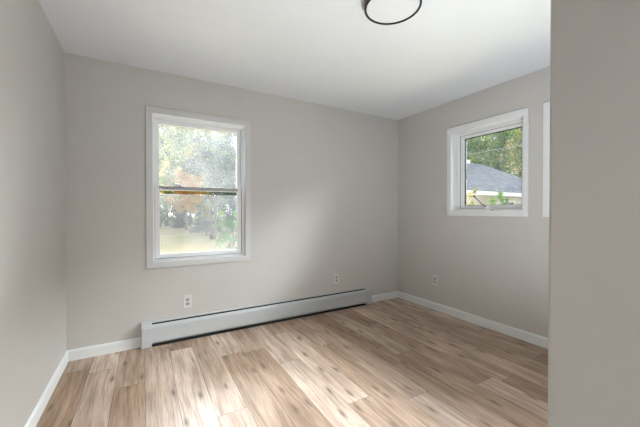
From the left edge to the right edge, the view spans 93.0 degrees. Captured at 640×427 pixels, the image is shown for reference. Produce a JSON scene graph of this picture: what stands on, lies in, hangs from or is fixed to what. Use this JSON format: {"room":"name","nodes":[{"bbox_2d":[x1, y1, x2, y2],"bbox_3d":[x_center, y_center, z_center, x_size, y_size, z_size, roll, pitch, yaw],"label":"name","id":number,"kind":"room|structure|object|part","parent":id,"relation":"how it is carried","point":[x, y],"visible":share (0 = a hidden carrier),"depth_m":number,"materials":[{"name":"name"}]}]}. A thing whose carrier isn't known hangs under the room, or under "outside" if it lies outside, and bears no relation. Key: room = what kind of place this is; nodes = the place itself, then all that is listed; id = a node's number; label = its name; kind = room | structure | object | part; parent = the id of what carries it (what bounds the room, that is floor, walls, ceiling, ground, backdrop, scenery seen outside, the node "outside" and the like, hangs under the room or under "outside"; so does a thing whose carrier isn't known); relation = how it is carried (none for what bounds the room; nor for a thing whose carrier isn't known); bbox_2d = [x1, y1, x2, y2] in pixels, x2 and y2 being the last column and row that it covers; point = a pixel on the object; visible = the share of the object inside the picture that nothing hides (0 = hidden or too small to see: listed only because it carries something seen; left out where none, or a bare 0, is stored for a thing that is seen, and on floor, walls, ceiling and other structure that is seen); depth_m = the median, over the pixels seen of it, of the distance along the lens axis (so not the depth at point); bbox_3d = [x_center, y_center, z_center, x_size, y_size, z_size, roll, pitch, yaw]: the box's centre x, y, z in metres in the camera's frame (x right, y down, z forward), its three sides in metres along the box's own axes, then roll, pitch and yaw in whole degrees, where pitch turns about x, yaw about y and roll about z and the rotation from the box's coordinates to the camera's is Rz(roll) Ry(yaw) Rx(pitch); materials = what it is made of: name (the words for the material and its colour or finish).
{"room":"empty bedroom","nodes":[
{"label":"empty bedroom","id":0,"kind":"room"},
{"bbox_2d":[0,0,66,426],"bbox_3d":[-0.648,-0.025,-0.154,0.200,2.440,5.782,0,1,-30],"label":"wall","id":1,"kind":"structure","parent":0,"point":[33,331],"depth_m":1.65,"materials":[{"name":"beige paint"}]},
{"bbox_2d":[24,350,67,426],"bbox_3d":[-0.956,1.145,0.602,0.013,0.088,4.182,0,1,-30],"label":"baseboard","id":2,"kind":"structure","parent":1,"relation":"attached to","point":[40,406],"depth_m":1.88,"materials":[{"name":"white paint"}]},
{"bbox_2d":[64,52,397,350],"bbox_3d":[-0.516,0.194,3.380,3.966,2.940,0.200,0,1,-30],"label":"wall","id":3,"kind":"structure","parent":0,"point":[324,179],"depth_m":3.04,"materials":[{"name":"beige paint"}]},
{"bbox_2d":[68,337,140,361],"bbox_3d":[-1.781,1.127,2.533,0.494,0.088,0.013,0,1,-30],"label":"baseboard","id":4,"kind":"structure","parent":3,"relation":"attached to","point":[123,345],"depth_m":2.52,"materials":[{"name":"white paint"}]},
{"bbox_2d":[183,295,191,307],"bbox_3d":[-1.241,0.826,2.845,0.072,0.117,0.009,0,1,-30],"label":"wall outlet","id":5,"kind":"object","parent":3,"relation":"attached to","point":[187,300],"visible":1,"depth_m":2.84,"materials":[{"name":"white plastic"}]},
{"bbox_2d":[145,106,250,268],"bbox_3d":[-1.171,-0.231,2.982,0.935,1.431,0.206,0,1,-30],"label":"window","id":6,"kind":"structure","parent":3,"relation":"in","point":[155,116],"depth_m":2.91,"materials":[{"name":"white paint"}]},
{"bbox_3d":[-1.194,-0.548,3.016,0.797,0.655,0.030,0,1,-30],"label":"sash","id":7,"kind":"part","parent":6,"relation":"part of","materials":[{"name":"clear glass"}]},
{"bbox_3d":[-1.173,0.080,2.986,0.797,0.668,0.030,0,1,-30],"label":"sash","id":8,"kind":"part","parent":6,"relation":"part of","materials":[{"name":"white plastic"}]},
{"bbox_3d":[-1.206,0.113,3.043,0.793,0.596,0.010,0,1,-30],"label":"screen frame","id":9,"kind":"part","parent":6,"relation":"part of","materials":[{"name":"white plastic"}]},
{"bbox_3d":[-1.173,-0.240,2.981,0.723,0.028,0.031,0,1,-30],"label":"meeting rail","id":10,"kind":"part","parent":6,"relation":"part of","materials":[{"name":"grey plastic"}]},
{"bbox_2d":[334,274,338,283],"bbox_3d":[0.200,0.791,3.679,0.072,0.117,0.009,0,1,-30],"label":"wall outlet","id":11,"kind":"object","parent":3,"relation":"attached to","point":[336,276],"visible":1,"depth_m":3.67,"materials":[{"name":"white plastic"}]},
{"bbox_2d":[372,291,397,302],"bbox_3d":[0.855,1.114,4.058,0.494,0.088,0.013,0,1,-30],"label":"baseboard","id":12,"kind":"structure","parent":3,"relation":"attached to","point":[385,296],"depth_m":4.06,"materials":[{"name":"white paint"}]},
{"bbox_2d":[36,298,547,426],"bbox_3d":[0.957,1.246,0.843,3.966,0.120,6.082,0,1,-30],"label":"floor","id":13,"kind":"structure","parent":0,"point":[395,362],"depth_m":2.16,"materials":[{"name":"brown wood"}]},
{"bbox_2d":[141,286,371,348],"bbox_3d":[-0.451,1.057,3.271,2.540,0.212,0.066,0,1,-30],"label":"baseboard heater","id":14,"kind":"object","parent":13,"relation":"on","point":[156,331],"visible":1,"depth_m":3.07,"materials":[{"name":"white metal"}]},
{"bbox_2d":[38,0,550,119],"bbox_3d":[0.957,-1.328,0.820,3.966,0.150,6.082,0,1,-30],"label":"ceiling","id":15,"kind":"structure","parent":0,"point":[323,52],"depth_m":2.27,"materials":[{"name":"white paint"}]},
{"bbox_2d":[364,0,421,24],"bbox_3d":[0.425,-1.232,1.776,0.327,0.060,0.327,0,1,-30],"label":"ceiling light","id":16,"kind":"object","parent":15,"relation":"attached to","point":[382,12],"visible":1,"depth_m":1.80,"materials":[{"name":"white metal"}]},
{"bbox_2d":[398,66,549,337],"bbox_3d":[1.894,0.198,2.973,0.200,2.940,2.918,0,1,-30],"label":"wall","id":17,"kind":"structure","parent":0,"point":[494,268],"depth_m":3.23,"materials":[{"name":"beige paint"}]},
{"bbox_2d":[432,275,437,284],"bbox_3d":[1.383,0.803,3.654,0.009,0.117,0.072,0,1,-30],"label":"wall outlet","id":18,"kind":"object","parent":17,"relation":"attached to","point":[434,277],"visible":1,"depth_m":3.65,"materials":[{"name":"white plastic"}]},
{"bbox_2d":[398,291,547,348],"bbox_3d":[1.777,1.124,2.971,0.013,0.088,2.818,0,1,-30],"label":"baseboard","id":19,"kind":"structure","parent":17,"relation":"attached to","point":[523,335],"depth_m":3.14,"materials":[{"name":"white paint"}]},
{"bbox_2d":[447,107,528,216],"bbox_3d":[1.761,-0.471,3.172,0.206,0.993,0.852,0,1,-30],"label":"window","id":20,"kind":"structure","parent":17,"relation":"in","point":[457,136],"depth_m":3.26,"materials":[{"name":"white paint"}]},
{"bbox_3d":[1.816,-0.467,3.200,0.073,0.870,0.750,0,1,-30],"label":"frame","id":21,"kind":"part","parent":20,"relation":"part of","materials":[{"name":"white plastic"}]},
{"bbox_3d":[1.812,-0.467,3.197,0.043,0.826,0.706,0,1,-30],"label":"sash","id":22,"kind":"part","parent":20,"relation":"part of","materials":[{"name":"clear glass"}]},
{"bbox_2d":[543,101,549,216],"bbox_3d":[2.247,-0.463,2.332,0.206,0.993,0.852,0,1,-30],"label":"window","id":23,"kind":"structure","parent":17,"relation":"in","point":[546,106],"depth_m":2.63,"materials":[{"name":"white paint"}]},
{"bbox_2d":[467,136,490,163],"bbox_3d":[19.484,-6.538,38.943,5.778,15.901,5.821,0,1,-15],"label":"tree","id":24,"kind":"object","parent":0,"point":[481,136],"visible":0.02,"depth_m":37.87,"materials":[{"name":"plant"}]},
{"bbox_2d":[467,136,503,167],"bbox_3d":[13.322,-4.956,28.422,5.932,12.981,5.892,0,1,-33],"label":"tree","id":25,"kind":"object","parent":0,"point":[479,145],"visible":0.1,"depth_m":27.03,"materials":[{"name":"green plant"}]},
{"bbox_2d":[481,129,521,175],"bbox_3d":[18.304,-5.921,29.968,5.296,14.859,5.133,0,1,33],"label":"tree","id":26,"kind":"object","parent":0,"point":[501,136],"visible":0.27,"depth_m":29.55,"materials":[{"name":"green plant"}]},
{"bbox_2d":[484,130,519,173],"bbox_3d":[25.212,-7.364,43.178,6.653,17.526,7.898,0,1,-34],"label":"tree","id":27,"kind":"object","parent":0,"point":[512,130],"visible":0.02,"depth_m":42.20,"materials":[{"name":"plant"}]},
{"bbox_2d":[500,127,521,177],"bbox_3d":[16.928,-3.677,23.617,5.143,10.494,4.998,0,1,8],"label":"tree","id":28,"kind":"object","parent":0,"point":[518,141],"visible":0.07,"depth_m":23.83,"materials":[{"name":"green plant"}]},
{"bbox_2d":[548,0,639,426],"bbox_3d":[1.818,-0.030,0.500,2.408,2.440,1.484,0,1,-30],"label":"wall","id":29,"kind":"structure","parent":0,"point":[594,320],"depth_m":0.48,"materials":[{"name":"beige paint"}]},
{"label":"outside","id":30,"kind":"structure","parent":0,"visible":0},
{"bbox_2d":[160,217,236,253],"bbox_3d":[-3.868,1.607,26.662,140.000,0.300,130.000,0,1,-30],"label":"lawn","id":31,"kind":"structure","parent":30,"point":[172,240],"depth_m":17.31,"materials":[{"name":"green plant"}]},
{"bbox_2d":[160,208,165,225],"bbox_3d":[-15.789,0.271,28.909,2.199,2.465,2.161,0,1,-30],"label":"bush","id":32,"kind":"object","parent":31,"relation":"on","point":[162,215],"visible":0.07,"depth_m":29.06,"materials":[{"name":"grey plant"}]},
{"bbox_2d":[159,129,177,193],"bbox_3d":[-12.005,-2.761,22.416,2.750,8.652,3.340,0,1,-30],"label":"tree","id":33,"kind":"object","parent":31,"relation":"on","point":[162,143],"visible":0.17,"depth_m":22.36,"materials":[{"name":"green plant"}]},
{"bbox_2d":[159,125,198,225],"bbox_3d":[-16.886,-6.708,33.688,6.293,16.351,7.142,0,1,-18],"label":"tree","id":34,"kind":"object","parent":31,"relation":"on","point":[171,133],"visible":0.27,"depth_m":33.61,"materials":[{"name":"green plant"}]},
{"bbox_2d":[168,206,189,227],"bbox_3d":[-13.841,0.120,30.304,2.050,2.746,2.204,0,1,-4],"label":"bush","id":35,"kind":"object","parent":31,"relation":"on","point":[179,223],"visible":0.73,"depth_m":29.84,"materials":[{"name":"grey plant"}]},
{"bbox_2d":[164,166,206,229],"bbox_3d":[-11.834,-1.266,26.881,3.692,5.587,3.592,0,1,-30],"label":"tree","id":36,"kind":"object","parent":31,"relation":"on","point":[188,198],"visible":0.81,"depth_m":26.52,"materials":[{"name":"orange plant"}]},
{"bbox_2d":[170,126,214,222],"bbox_3d":[-17.671,-7.042,40.929,7.202,16.952,7.165,0,1,-17],"label":"tree","id":37,"kind":"object","parent":31,"relation":"on","point":[197,133],"visible":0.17,"depth_m":40.63,"materials":[{"name":"grey plant"}]},
{"bbox_2d":[194,201,209,225],"bbox_3d":[-12.010,0.072,31.535,2.338,2.815,2.023,0,1,10],"label":"bush","id":38,"kind":"object","parent":31,"relation":"on","point":[198,206],"visible":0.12,"depth_m":31.27,"materials":[{"name":"grey plant"}]},
{"bbox_2d":[186,211,220,234],"bbox_3d":[-8.107,0.678,21.538,2.510,1.785,2.183,0,1,-30],"label":"bush","id":39,"kind":"object","parent":31,"relation":"on","point":[199,222],"visible":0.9,"depth_m":21.18,"materials":[{"name":"grey plant"}]},
{"bbox_2d":[177,134,235,238],"bbox_3d":[-6.484,-1.572,18.157,3.694,6.344,3.320,0,1,-16],"label":"tree","id":40,"kind":"object","parent":31,"relation":"on","point":[217,163],"visible":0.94,"depth_m":17.95,"materials":[{"name":"grey plant"}]},
{"bbox_2d":[193,203,220,230],"bbox_3d":[-9.200,0.309,24.985,2.366,2.467,2.439,0,1,-30],"label":"bush","id":41,"kind":"object","parent":31,"relation":"on","point":[204,208],"visible":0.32,"depth_m":24.89,"materials":[{"name":"grey plant"}]},
{"bbox_2d":[194,129,232,213],"bbox_3d":[-17.410,-8.372,49.055,8.165,19.394,7.882,0,1,-30],"label":"tree","id":42,"kind":"object","parent":31,"relation":"on","point":[214,148],"visible":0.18,"depth_m":48.09,"materials":[{"name":"grey plant"}]},
{"bbox_2d":[211,139,236,232],"bbox_3d":[-6.885,-2.175,23.892,3.495,7.476,3.383,0,1,-30],"label":"tree","id":43,"kind":"object","parent":31,"relation":"on","point":[229,175],"visible":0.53,"depth_m":23.52,"materials":[{"name":"grey plant"}]},
{"bbox_2d":[214,209,236,248],"bbox_3d":[-3.993,0.717,13.602,1.167,1.830,1.333,0,1,42],"label":"bush","id":44,"kind":"object","parent":31,"relation":"on","point":[229,224],"visible":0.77,"depth_m":13.50,"materials":[{"name":"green plant"}]},
{"bbox_2d":[214,132,236,217],"bbox_3d":[-17.455,-8.836,56.959,8.703,20.256,7.430,0,1,2],"label":"tree","id":45,"kind":"object","parent":31,"relation":"on","point":[230,137],"visible":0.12,"depth_m":56.45,"materials":[{"name":"grey plant"}]},
{"bbox_2d":[467,186,476,204],"bbox_3d":[5.760,0.295,11.754,0.961,2.700,1.027,0,1,22],"label":"bush","id":46,"kind":"object","parent":31,"relation":"on","point":[474,189],"visible":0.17,"depth_m":11.61,"materials":[{"name":"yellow plant"}]},
{"bbox_2d":[467,160,521,204],"bbox_3d":[7.871,-0.845,17.836,12.500,4.760,7.000,0,1,-30],"label":"house","id":47,"kind":"structure","parent":31,"relation":"on","point":[489,181],"depth_m":15.32,"materials":[{"name":"beige"}]},
{"bbox_2d":[489,189,509,204],"bbox_3d":[7.861,0.269,13.305,1.255,2.718,1.335,0,1,9],"label":"bush","id":48,"kind":"object","parent":31,"relation":"on","point":[501,199],"visible":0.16,"depth_m":13.12,"materials":[{"name":"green plant"}]}
]}

